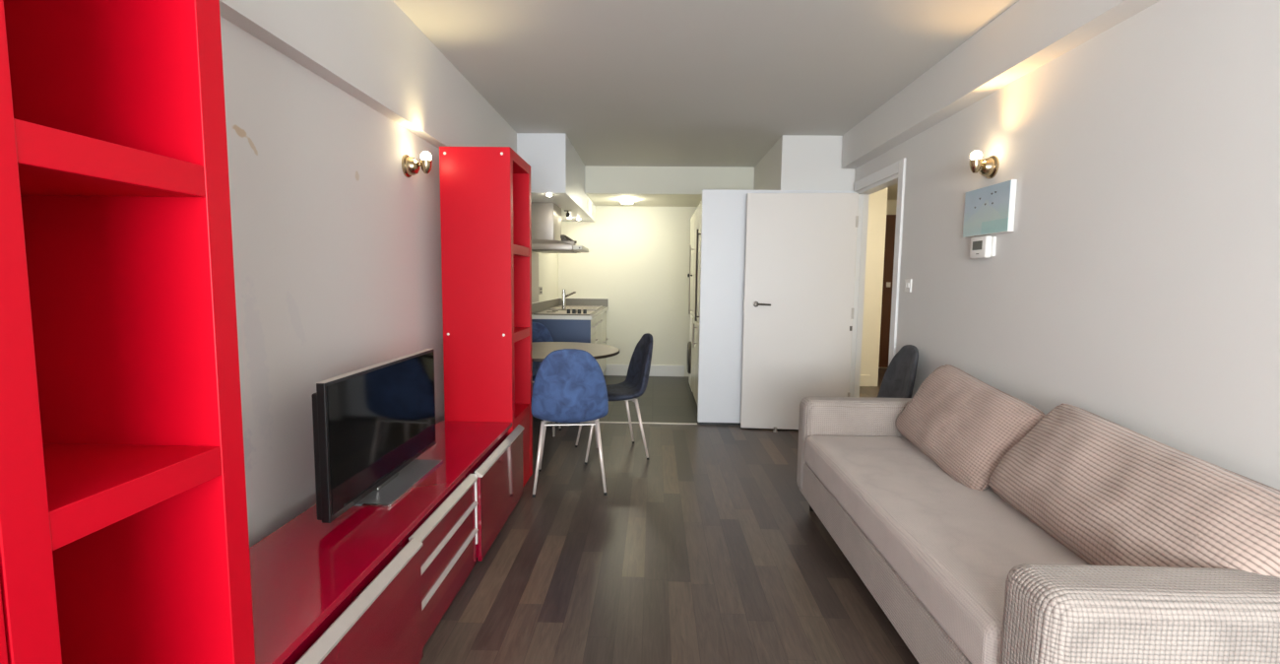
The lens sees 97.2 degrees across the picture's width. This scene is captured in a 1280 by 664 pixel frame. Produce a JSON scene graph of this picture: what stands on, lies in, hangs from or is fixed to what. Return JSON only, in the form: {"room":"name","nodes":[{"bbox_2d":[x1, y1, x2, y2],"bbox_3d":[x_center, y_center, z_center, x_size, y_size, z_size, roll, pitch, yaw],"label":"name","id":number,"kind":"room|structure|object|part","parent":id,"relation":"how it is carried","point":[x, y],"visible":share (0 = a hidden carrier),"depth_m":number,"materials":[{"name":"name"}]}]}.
{"room":"living room","nodes":[
{"label":"living room","id":0,"kind":"room"},
{"bbox_2d":[220,16,558,547],"bbox_3d":[-1.249,-0.221,2.422,0.100,2.500,10.200,1,5,1],"label":"wall","id":1,"kind":"structure","parent":0,"point":[337,251],"depth_m":2.06,"materials":[{"name":"paint"}]},
{"bbox_2d":[219,0,516,152],"bbox_3d":[-1.183,-1.106,1.098,0.070,0.490,7.530,1,5,1],"label":"ceiling beam","id":2,"kind":"structure","parent":1,"relation":"attached to","point":[371,50],"depth_m":2.44,"materials":[{"name":"paint"}]},
{"bbox_2d":[401,151,432,177],"bbox_3d":[-1.119,-0.847,2.848,0.122,0.132,0.112,1,5,1],"label":"wall lamp","id":3,"kind":"object","parent":1,"relation":"attached to","point":[411,165],"visible":1,"depth_m":2.83,"materials":[{"name":"gold metal"}]},
{"bbox_3d":[-1.173,-0.838,2.850,0.014,0.112,0.112,1,5,1],"label":"wall plate","id":4,"kind":"part","parent":3,"relation":"part of","materials":[{"name":"gold metal"}]},
{"bbox_3d":[-1.085,-0.887,2.859,0.052,0.052,0.052,1,5,1],"label":"bulb","id":5,"kind":"part","parent":3,"relation":"part of","materials":[{"name":"white glass"}]},
{"bbox_2d":[531,252,538,302],"bbox_3d":[-1.109,-0.560,5.793,0.005,0.518,0.660,1,5,1],"label":"backsplash","id":6,"kind":"structure","parent":1,"relation":"attached to","point":[535,256],"depth_m":5.93,"materials":[{"name":"beige tile"}]},
{"bbox_2d":[531,202,589,253],"bbox_3d":[-0.825,-1.048,5.740,0.557,0.464,0.620,1,5,1],"label":"extractor hood","id":7,"kind":"object","parent":1,"relation":"attached to","point":[545,217],"visible":0.9,"depth_m":5.51,"materials":[{"name":"silver metal"}]},
{"bbox_2d":[560,234,576,245],"bbox_3d":[-0.708,-0.916,5.639,0.156,0.100,0.120,1,5,1],"label":"trinket","id":8,"kind":"object","parent":7,"relation":"on","point":[564,238],"visible":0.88,"depth_m":5.59,"materials":[{"name":"metal"}]},
{"bbox_3d":[-0.694,-0.924,5.610,0.130,0.079,0.029,0,5,-8],"label":"rod","id":9,"kind":"part","parent":8,"relation":"part of","materials":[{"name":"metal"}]},
{"bbox_2d":[516,132,595,221],"bbox_3d":[-0.849,-1.562,6.060,0.485,0.497,2.450,1,5,1],"label":"wall","id":10,"kind":"structure","parent":0,"point":[556,167],"depth_m":4.86,"materials":[{"name":"white paint"}]},
{"bbox_2d":[558,205,697,376],"bbox_3d":[0.057,-0.524,7.424,2.460,2.205,0.120,1,5,1],"label":"wall","id":11,"kind":"structure","parent":0,"point":[637,259],"depth_m":7.35,"materials":[{"name":"paint"}]},
{"bbox_2d":[606,364,684,376],"bbox_3d":[0.068,0.507,7.451,1.030,0.148,0.018,1,5,1],"label":"baseboard","id":12,"kind":"structure","parent":11,"relation":"attached to","point":[611,369],"depth_m":7.44,"materials":[{"name":"white paint"}]},
{"bbox_2d":[418,368,919,663],"bbox_3d":[1.384,1.042,3.226,5.360,0.100,11.700,1,5,1],"label":"floor","id":13,"kind":"structure","parent":0,"point":[708,548],"depth_m":2.53,"materials":[{"name":"brown wood"}]},
{"bbox_2d":[0,582,7,663],"bbox_3d":[-0.957,0.236,0.471,0.380,1.960,0.402,1,5,1],"label":"bookcase","id":14,"kind":"object","parent":13,"relation":"on","point":[3,645],"visible":1,"depth_m":0.68,"materials":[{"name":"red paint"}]},
{"bbox_2d":[0,0,255,663],"bbox_3d":[-0.947,0.198,0.874,0.380,1.960,0.400,1,5,1],"label":"bookcase","id":15,"kind":"object","parent":13,"relation":"on","point":[124,539],"visible":1,"depth_m":0.98,"materials":[{"name":"red paint"}]},
{"bbox_3d":[-0.952,0.214,0.703,0.380,1.960,0.055,1,5,1],"label":"panel","id":16,"kind":"part","parent":15,"relation":"part of","materials":[{"name":"red paint"}]},
{"bbox_3d":[-0.936,-0.248,0.833,0.366,0.053,0.290,1,5,1],"label":"shelf","id":17,"kind":"part","parent":15,"relation":"part of","materials":[{"name":"red paint"}]},
{"bbox_3d":[-0.942,0.243,0.878,0.366,0.053,0.290,1,5,1],"label":"shelf","id":18,"kind":"part","parent":15,"relation":"part of","materials":[{"name":"red paint"}]},
{"bbox_2d":[249,420,524,663],"bbox_3d":[-0.917,0.819,2.220,0.433,0.474,2.158,1,5,1],"label":"tv stand","id":19,"kind":"object","parent":13,"relation":"on","point":[366,585],"visible":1,"depth_m":1.75,"materials":[{"name":"wood"}]},
{"bbox_3d":[-0.752,0.918,1.502,0.049,0.386,0.714,1,5,1],"label":"door","id":20,"kind":"part","parent":19,"relation":"part of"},
{"bbox_3d":[-0.734,0.716,1.483,0.034,0.026,0.714,1,5,1],"label":"handle","id":21,"kind":"part","parent":19,"relation":"part of","materials":[{"name":"metal"}]},
{"bbox_2d":[311,348,443,522],"bbox_3d":[-0.938,0.350,2.136,0.162,0.476,0.844,1,5,1],"label":"television","id":22,"kind":"object","parent":19,"relation":"on","point":[371,423],"visible":1,"depth_m":1.99,"materials":[{"name":"black plastic"}]},
{"bbox_3d":[-0.907,0.579,2.198,0.097,0.009,0.498,1,5,1],"label":"stand trim","id":23,"kind":"part","parent":22,"relation":"part of","materials":[{"name":"silver metal"}]},
{"bbox_3d":[-0.731,0.656,2.148,0.034,0.026,0.613,1,5,1],"label":"handle","id":24,"kind":"part","parent":19,"relation":"part of","materials":[{"name":"metal"}]},
{"bbox_3d":[-0.742,0.716,2.154,0.031,0.096,0.613,1,5,1],"label":"drawer","id":25,"kind":"part","parent":19,"relation":"part of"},
{"bbox_3d":[-0.743,0.831,2.164,0.031,0.109,0.613,1,5,1],"label":"drawer","id":26,"kind":"part","parent":19,"relation":"part of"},
{"bbox_3d":[-0.726,0.769,2.158,0.021,0.016,0.613,1,5,1],"label":"handle","id":27,"kind":"part","parent":19,"relation":"part of","materials":[{"name":"metal"}]},
{"bbox_3d":[-0.745,0.974,2.178,0.031,0.151,0.613,1,5,1],"label":"drawer","id":28,"kind":"part","parent":19,"relation":"part of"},
{"bbox_3d":[-0.727,0.891,2.169,0.021,0.016,0.613,1,5,1],"label":"handle","id":29,"kind":"part","parent":19,"relation":"part of","materials":[{"name":"metal"}]},
{"bbox_3d":[-0.716,0.789,2.892,0.049,0.386,0.805,1,5,1],"label":"door","id":30,"kind":"part","parent":19,"relation":"part of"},
{"bbox_3d":[-0.698,0.586,2.873,0.034,0.026,0.805,1,5,1],"label":"handle","id":31,"kind":"part","parent":19,"relation":"part of","materials":[{"name":"metal"}]},
{"bbox_2d":[439,146,532,486],"bbox_3d":[-0.884,-0.031,3.341,0.380,1.960,0.518,1,5,1],"label":"bookcase","id":32,"kind":"object","parent":13,"relation":"on","point":[485,192],"visible":0.84,"depth_m":3.08,"materials":[{"name":"red paint"}]},
{"bbox_3d":[-0.890,-0.010,3.114,0.380,1.960,0.055,1,5,1],"label":"panel","id":33,"kind":"part","parent":32,"relation":"part of","materials":[{"name":"red paint"}]},
{"bbox_3d":[-0.873,-0.979,3.254,0.380,0.054,0.405,1,5,1],"label":"panel","id":34,"kind":"part","parent":32,"relation":"part of","materials":[{"name":"red paint"}]},
{"bbox_3d":[-0.874,-0.478,3.301,0.366,0.053,0.405,1,5,1],"label":"shelf","id":35,"kind":"part","parent":32,"relation":"part of","materials":[{"name":"red paint"}]},
{"bbox_3d":[-0.879,0.013,3.346,0.366,0.053,0.405,1,5,1],"label":"shelf","id":36,"kind":"part","parent":32,"relation":"part of","materials":[{"name":"red paint"}]},
{"bbox_3d":[-0.878,-0.052,3.571,0.380,1.960,0.055,1,5,1],"label":"panel","id":37,"kind":"part","parent":32,"relation":"part of","materials":[{"name":"red paint"}]},
{"bbox_3d":[-0.885,0.498,3.392,0.366,0.053,0.405,1,5,1],"label":"shelf","id":38,"kind":"part","parent":32,"relation":"part of","materials":[{"name":"red paint"}]},
{"bbox_3d":[-0.718,0.737,3.410,0.022,0.421,0.405,1,5,1],"label":"panel","id":39,"kind":"part","parent":32,"relation":"part of","materials":[{"name":"red paint"}]},
{"bbox_2d":[531,321,561,430],"bbox_3d":[-0.931,0.369,4.889,0.449,0.877,0.526,-1,5,-14],"label":"dining chair","id":40,"kind":"object","parent":13,"relation":"on","point":[540,332],"visible":0.16,"depth_m":5.07,"materials":[{"name":"fabric"}]},
{"bbox_2d":[531,317,598,385],"bbox_3d":[-0.783,0.282,5.858,0.673,0.872,0.630,1,5,1],"label":"base cabinet","id":41,"kind":"object","parent":13,"relation":"on","point":[560,330],"visible":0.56,"depth_m":5.51,"materials":[{"name":"blue wood"}]},
{"bbox_2d":[531,297,608,319],"bbox_3d":[-0.768,-0.283,6.439,0.659,0.143,1.924,1,5,1],"label":"countertop","id":42,"kind":"structure","parent":41,"relation":"on","point":[539,306],"depth_m":6.44,"materials":[{"name":"grey stone"}]},
{"bbox_3d":[-0.769,-0.352,6.441,0.655,0.006,1.908,1,5,1],"label":"upstand trim","id":43,"kind":"part","parent":42,"relation":"part of","materials":[{"name":"grey stone"}]},
{"bbox_2d":[534,309,594,315],"bbox_3d":[-0.765,-0.222,5.862,0.560,0.052,0.568,1,5,1],"label":"cooktop","id":44,"kind":"object","parent":42,"relation":"in","point":[568,311],"visible":1,"depth_m":5.67,"materials":[{"name":"silver metal"}]},
{"bbox_3d":[-0.766,-0.201,5.868,0.540,0.008,0.560,1,5,1],"label":"plate","id":45,"kind":"part","parent":44,"relation":"part of","materials":[{"name":"silver metal"}]},
{"bbox_2d":[561,289,575,310],"bbox_3d":[-0.806,-0.364,6.376,0.165,0.238,0.056,1,5,1],"label":"tap","id":46,"kind":"object","parent":42,"relation":"on","point":[564,295],"visible":0.96,"depth_m":6.36,"materials":[{"name":"silver metal"}]},
{"bbox_2d":[548,305,602,310],"bbox_3d":[-0.761,-0.294,6.844,0.540,0.012,0.840,1,5,1],"label":"sink","id":47,"kind":"object","parent":42,"relation":"in","point":[588,307],"visible":0.91,"depth_m":6.85,"materials":[{"name":"silver metal"}]},
{"bbox_3d":[-0.488,-0.062,5.829,0.020,0.168,0.604,1,5,1],"label":"drawer","id":48,"kind":"part","parent":41,"relation":"part of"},
{"bbox_3d":[-0.493,0.323,5.864,0.020,0.596,0.604,1,5,1],"label":"door","id":49,"kind":"part","parent":41,"relation":"part of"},
{"bbox_2d":[531,348,608,497],"bbox_3d":[-0.425,0.509,3.459,0.449,0.877,0.526,0,5,-6],"label":"dining chair","id":50,"kind":"object","parent":13,"relation":"on","point":[569,388],"visible":1,"depth_m":3.22,"materials":[{"name":"blue fabric"}]},
{"bbox_3d":[-0.591,0.738,3.313,0.026,0.421,0.117,3,6,22],"label":"leg","id":51,"kind":"part","parent":50,"relation":"part of","materials":[{"name":"metal"}]},
{"bbox_3d":[-0.627,0.704,3.669,0.026,0.421,0.117,-3,6,-34],"label":"leg","id":52,"kind":"part","parent":50,"relation":"part of","materials":[{"name":"metal"}]},
{"bbox_3d":[-0.428,0.527,3.488,0.313,0.033,0.305,0,5,-6],"label":"seat frame","id":53,"kind":"part","parent":50,"relation":"part of","materials":[{"name":"metal"}]},
{"bbox_3d":[-0.234,0.739,3.349,0.026,0.421,0.117,-3,6,-34],"label":"leg","id":54,"kind":"part","parent":50,"relation":"part of","materials":[{"name":"metal"}]},
{"bbox_2d":[531,341,619,447],"bbox_3d":[-0.646,0.501,4.182,0.985,0.752,0.985,1,5,1],"label":"dining table","id":55,"kind":"object","parent":13,"relation":"on","point":[540,350],"visible":0.38,"depth_m":4.22,"materials":[{"name":"wood"}]},
{"bbox_3d":[-0.685,0.494,4.487,0.032,0.708,0.094,0,5,-3],"label":"leg","id":56,"kind":"part","parent":55,"relation":"part of","materials":[{"name":"metal"}]},
{"bbox_3d":[-0.352,0.522,4.232,0.093,0.708,0.031,0,5,-11],"label":"leg","id":57,"kind":"part","parent":55,"relation":"part of","materials":[{"name":"metal"}]},
{"bbox_2d":[596,314,603,368],"bbox_3d":[-0.768,0.225,6.472,0.673,0.872,0.597,1,5,1],"label":"base cabinet","id":58,"kind":"object","parent":13,"relation":"on","point":[599,318],"visible":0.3,"depth_m":6.44,"materials":[{"name":"wood"}]},
{"bbox_2d":[601,311,608,373],"bbox_3d":[-0.751,0.166,7.107,0.673,0.872,0.673,1,5,1],"label":"base cabinet","id":59,"kind":"object","parent":13,"relation":"on","point":[604,314],"visible":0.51,"depth_m":7.06,"materials":[{"name":"wood"}]},
{"bbox_2d":[575,332,653,464],"bbox_3d":[-0.179,0.452,4.104,0.526,0.877,0.449,-1,6,-15],"label":"dining chair","id":60,"kind":"object","parent":13,"relation":"on","point":[634,385],"visible":0.76,"depth_m":4.04,"materials":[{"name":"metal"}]},
{"bbox_3d":[-0.431,0.653,4.240,0.117,0.421,0.026,2,5,13],"label":"leg","id":61,"kind":"part","parent":60,"relation":"part of","materials":[{"name":"metal"}]},
{"bbox_3d":[-0.336,0.686,3.896,0.117,0.421,0.026,-4,7,-43],"label":"leg","id":62,"kind":"part","parent":60,"relation":"part of","materials":[{"name":"metal"}]},
{"bbox_3d":[-0.085,0.648,4.336,0.117,0.421,0.026,-4,7,-43],"label":"leg","id":63,"kind":"part","parent":60,"relation":"part of","materials":[{"name":"metal"}]},
{"bbox_3d":[0.011,0.682,3.992,0.117,0.421,0.026,2,5,13],"label":"leg","id":64,"kind":"part","parent":60,"relation":"part of","materials":[{"name":"metal"}]},
{"bbox_2d":[582,421,697,424],"bbox_3d":[-0.083,0.804,5.010,1.175,0.006,0.030,1,5,1],"label":"trim","id":65,"kind":"structure","parent":13,"relation":"on","point":[583,421],"depth_m":5.00,"materials":[{"name":"metal"}]},
{"bbox_2d":[687,314,693,390],"bbox_3d":[0.887,0.230,6.632,0.660,0.852,0.594,1,5,1],"label":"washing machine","id":66,"kind":"object","parent":13,"relation":"on","point":[691,316],"visible":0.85,"depth_m":6.57,"materials":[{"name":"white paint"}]},
{"bbox_3d":[0.579,0.301,6.644,0.035,0.380,0.380,1,5,1],"label":"door","id":67,"kind":"part","parent":66,"relation":"part of","materials":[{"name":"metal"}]},
{"bbox_2d":[688,206,698,395],"bbox_3d":[0.868,-0.281,5.982,0.682,2.010,0.595,1,5,1],"label":"tall cabinet","id":68,"kind":"object","parent":13,"relation":"on","point":[692,378],"visible":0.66,"depth_m":6.04,"materials":[{"name":"wood"}]},
{"bbox_3d":[0.558,-0.565,6.122,0.047,0.740,0.014,1,5,1],"label":"handle","id":69,"kind":"part","parent":68,"relation":"part of","materials":[{"name":"silver metal"}]},
{"bbox_2d":[687,213,694,315],"bbox_3d":[0.885,-0.770,6.539,0.689,1.140,0.595,1,5,1],"label":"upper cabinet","id":70,"kind":"object","parent":68,"relation":"attached to","point":[692,217],"visible":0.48,"depth_m":6.43,"materials":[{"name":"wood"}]},
{"bbox_3d":[0.604,-0.774,6.546,0.020,1.136,0.589,1,5,1],"label":"door","id":71,"kind":"part","parent":70,"relation":"part of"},
{"bbox_3d":[0.578,0.255,6.039,0.020,0.785,0.589,1,5,1],"label":"door","id":72,"kind":"part","parent":68,"relation":"part of","materials":[{"name":"white wood"}]},
{"bbox_3d":[0.589,-0.718,5.949,0.020,1.138,0.589,1,5,1],"label":"door","id":73,"kind":"part","parent":68,"relation":"part of","materials":[{"name":"white wood"}]},
{"bbox_2d":[692,199,702,404],"bbox_3d":[0.848,-0.220,5.320,0.689,2.010,0.725,1,5,1],"label":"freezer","id":74,"kind":"object","parent":13,"relation":"on","point":[698,231],"visible":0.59,"depth_m":5.40,"materials":[{"name":"metal"}]},
{"bbox_3d":[0.541,0.035,5.615,0.038,0.240,0.016,1,5,1],"label":"handle","id":75,"kind":"part","parent":74,"relation":"part of","materials":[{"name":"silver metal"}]},
{"bbox_3d":[0.561,0.316,5.377,0.020,0.785,0.719,1,5,1],"label":"freezer door","id":76,"kind":"part","parent":74,"relation":"part of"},
{"bbox_3d":[0.528,-0.508,5.083,0.054,0.820,0.018,1,5,1],"label":"handle","id":77,"kind":"part","parent":74,"relation":"part of","materials":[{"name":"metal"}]},
{"bbox_3d":[0.572,-0.656,5.287,0.020,1.138,0.719,1,5,1],"label":"door","id":78,"kind":"part","parent":74,"relation":"part of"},
{"bbox_2d":[876,344,918,397],"bbox_3d":[1.466,0.516,3.626,0.526,0.877,0.449,1,5,4],"label":"dining chair","id":79,"kind":"object","parent":13,"relation":"on","point":[898,381],"visible":0.46,"depth_m":3.60,"materials":[{"name":"fabric"}]},
{"bbox_2d":[796,395,1279,663],"bbox_3d":[1.286,0.769,2.189,0.849,0.632,2.050,1,5,1],"label":"sofa","id":80,"kind":"object","parent":13,"relation":"on","point":[961,574],"visible":0.85,"depth_m":1.61,"materials":[{"name":"beige fabric"}]},
{"bbox_3d":[1.310,0.636,3.123,0.844,0.540,0.165,1,5,1],"label":"armrest","id":81,"kind":"part","parent":80,"relation":"part of","materials":[{"name":"beige fabric"}]},
{"bbox_2d":[804,435,1090,663],"bbox_3d":[1.233,0.709,2.195,0.741,0.178,1.710,1,5,1],"label":"seat cushion","id":82,"kind":"object","parent":80,"relation":"on","point":[952,546],"depth_m":1.89,"materials":[{"name":"beige fabric"}]},
{"bbox_2d":[896,364,1045,490],"bbox_3d":[1.463,0.413,2.591,0.316,0.428,0.868,1,5,6],"label":"cushion","id":83,"kind":"object","parent":80,"relation":"on","point":[965,424],"visible":0.86,"depth_m":2.39,"materials":[{"name":"beige fabric"}]},
{"bbox_2d":[988,402,1279,576],"bbox_3d":[1.435,0.503,1.701,0.321,0.402,0.953,1,5,5],"label":"cushion","id":84,"kind":"object","parent":80,"relation":"on","point":[1110,492],"visible":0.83,"depth_m":1.55,"materials":[{"name":"beige fabric"}]},
{"bbox_3d":[1.262,0.810,1.256,0.844,0.540,0.185,1,5,1],"label":"armrest","id":85,"kind":"part","parent":80,"relation":"part of","materials":[{"name":"beige fabric"}]},
{"bbox_2d":[584,165,754,206],"bbox_3d":[0.059,-1.768,6.771,2.460,0.395,1.190,1,5,1],"label":"ceiling","id":86,"kind":"structure","parent":0,"point":[649,186],"depth_m":6.18,"materials":[{"name":"paint"}]},
{"bbox_2d":[619,197,634,203],"bbox_3d":[-0.153,-1.531,6.633,0.170,0.058,0.170,1,5,1],"label":"ceiling lamp","id":87,"kind":"object","parent":86,"relation":"attached to","point":[622,200],"visible":1,"depth_m":6.57,"materials":[{"name":"white paint"}]},
{"bbox_2d":[392,0,1019,167],"bbox_3d":[0.276,-1.438,1.673,3.150,0.100,9.010,1,5,1],"label":"ceiling","id":88,"kind":"structure","parent":0,"point":[628,83],"depth_m":3.20,"materials":[{"name":"paint"}]},
{"bbox_2d":[697,189,854,422],"bbox_3d":[1.165,-0.201,4.894,1.292,2.014,0.060,1,5,1],"label":"wall partition","id":89,"kind":"structure","parent":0,"point":[724,211],"depth_m":4.87,"materials":[{"name":"white paint"}]},
{"bbox_2d":[698,422,740,425],"bbox_3d":[1.159,0.813,4.989,1.280,0.022,0.040,1,5,1],"label":"baseboard","id":90,"kind":"structure","parent":89,"relation":"attached to","point":[733,423],"depth_m":4.98,"materials":[{"name":"black plastic"}]},
{"bbox_2d":[753,134,855,190],"bbox_3d":[1.587,-0.536,6.164,0.720,2.500,2.550,1,5,1],"label":"wall column","id":91,"kind":"structure","parent":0,"point":[795,161],"depth_m":4.81,"materials":[{"name":"paint"}]},
{"bbox_2d":[860,187,896,385],"bbox_3d":[3.087,-0.436,5.557,2.310,2.450,5.700,1,5,1],"label":"wall","id":92,"kind":"structure","parent":0,"point":[879,206],"depth_m":6.80,"materials":[{"name":"paint"}]},
{"bbox_2d":[859,367,887,385],"bbox_3d":[2.967,0.519,7.741,0.941,0.140,2.610,6,7,43],"label":"baseboard","id":93,"kind":"structure","parent":92,"relation":"attached to","point":[864,380],"depth_m":6.89,"materials":[{"name":"paint"}]},
{"bbox_2d":[878,214,895,367],"bbox_3d":[3.709,-0.585,8.255,0.900,2.220,0.060,1,5,1],"label":"door","id":94,"kind":"structure","parent":92,"relation":"in","point":[890,219],"depth_m":8.24,"materials":[{"name":"brown wood"}]},
{"bbox_2d":[887,183,897,200],"bbox_3d":[3.102,-1.706,5.439,2.310,0.100,5.700,1,5,1],"label":"wall","id":95,"kind":"structure","parent":0,"point":[892,190],"depth_m":7.46,"materials":[{"name":"paint"}]},
{"bbox_2d":[854,0,1279,490],"bbox_3d":[1.767,-0.058,1.070,0.100,2.500,7.630,1,5,1],"label":"wall","id":96,"kind":"structure","parent":0,"point":[1134,285],"depth_m":2.01,"materials":[{"name":"paint"}]},
{"bbox_2d":[740,192,858,429],"bbox_3d":[1.323,-0.153,4.711,0.902,1.978,0.093,1,5,5],"label":"door","id":97,"kind":"structure","parent":96,"relation":"in","point":[800,248],"depth_m":4.71,"materials":[{"name":"paint"}]},
{"bbox_3d":[1.018,-0.231,4.710,0.144,0.048,0.051,1,5,5],"label":"handle","id":98,"kind":"part","parent":97,"relation":"part of","materials":[{"name":"metal"}]},
{"bbox_2d":[849,173,897,396],"bbox_3d":[1.849,-0.133,4.414,0.101,2.030,0.865,1,5,1],"label":"trim","id":99,"kind":"structure","parent":96,"relation":"attached to","point":[864,194],"depth_m":4.80,"materials":[{"name":"white paint"}]},
{"bbox_2d":[854,158,905,365],"bbox_3d":[1.790,-0.168,4.376,0.018,2.105,0.943,1,5,1],"label":"trim","id":100,"kind":"structure","parent":96,"relation":"attached to","point":[899,167],"depth_m":3.92,"materials":[{"name":"white paint"}]},
{"bbox_2d":[904,278,911,292],"bbox_3d":[1.778,-0.308,3.744,0.015,0.086,0.086,1,5,1],"label":"light switch","id":101,"kind":"object","parent":96,"relation":"attached to","point":[908,282],"visible":1,"depth_m":3.73,"materials":[{"name":"white plastic"}]},
{"bbox_2d":[969,235,996,258],"bbox_3d":[1.742,-0.430,2.871,0.048,0.111,0.153,1,5,1],"label":"thermostat","id":102,"kind":"object","parent":96,"relation":"attached to","point":[984,246],"visible":1,"depth_m":2.83,"materials":[{"name":"white plastic"}]},
{"bbox_3d":[1.758,-0.431,2.861,0.016,0.098,0.135,1,5,1],"label":"plate","id":103,"kind":"part","parent":102,"relation":"part of","materials":[{"name":"white plastic"}]},
{"bbox_2d":[969,150,999,178],"bbox_3d":[1.710,-0.839,2.837,0.122,0.132,0.112,1,5,1],"label":"wall lamp","id":104,"kind":"object","parent":96,"relation":"attached to","point":[988,167],"visible":1,"depth_m":2.80,"materials":[{"name":"gold metal"}]},
{"bbox_3d":[1.677,-0.877,2.814,0.052,0.052,0.052,1,5,1],"label":"bulb","id":105,"kind":"part","parent":104,"relation":"part of","materials":[{"name":"white glass"}]},
{"bbox_3d":[1.764,-0.828,2.837,0.014,0.112,0.112,1,5,1],"label":"wall plate","id":106,"kind":"part","parent":104,"relation":"part of","materials":[{"name":"gold metal"}]},
{"bbox_2d":[962,179,1017,237],"bbox_3d":[1.752,-0.612,2.842,0.028,0.242,0.390,1,5,1],"label":"picture","id":107,"kind":"object","parent":96,"relation":"attached to","point":[991,209],"visible":1,"depth_m":2.79,"materials":[{"name":"blue paper"}]},
{"bbox_2d":[841,0,1160,168],"bbox_3d":[1.673,-1.172,1.019,0.118,0.275,7.530,1,5,1],"label":"ceiling beam","id":108,"kind":"structure","parent":96,"relation":"attached to","point":[1029,34],"depth_m":2.70,"materials":[{"name":"paint"}]}
]}

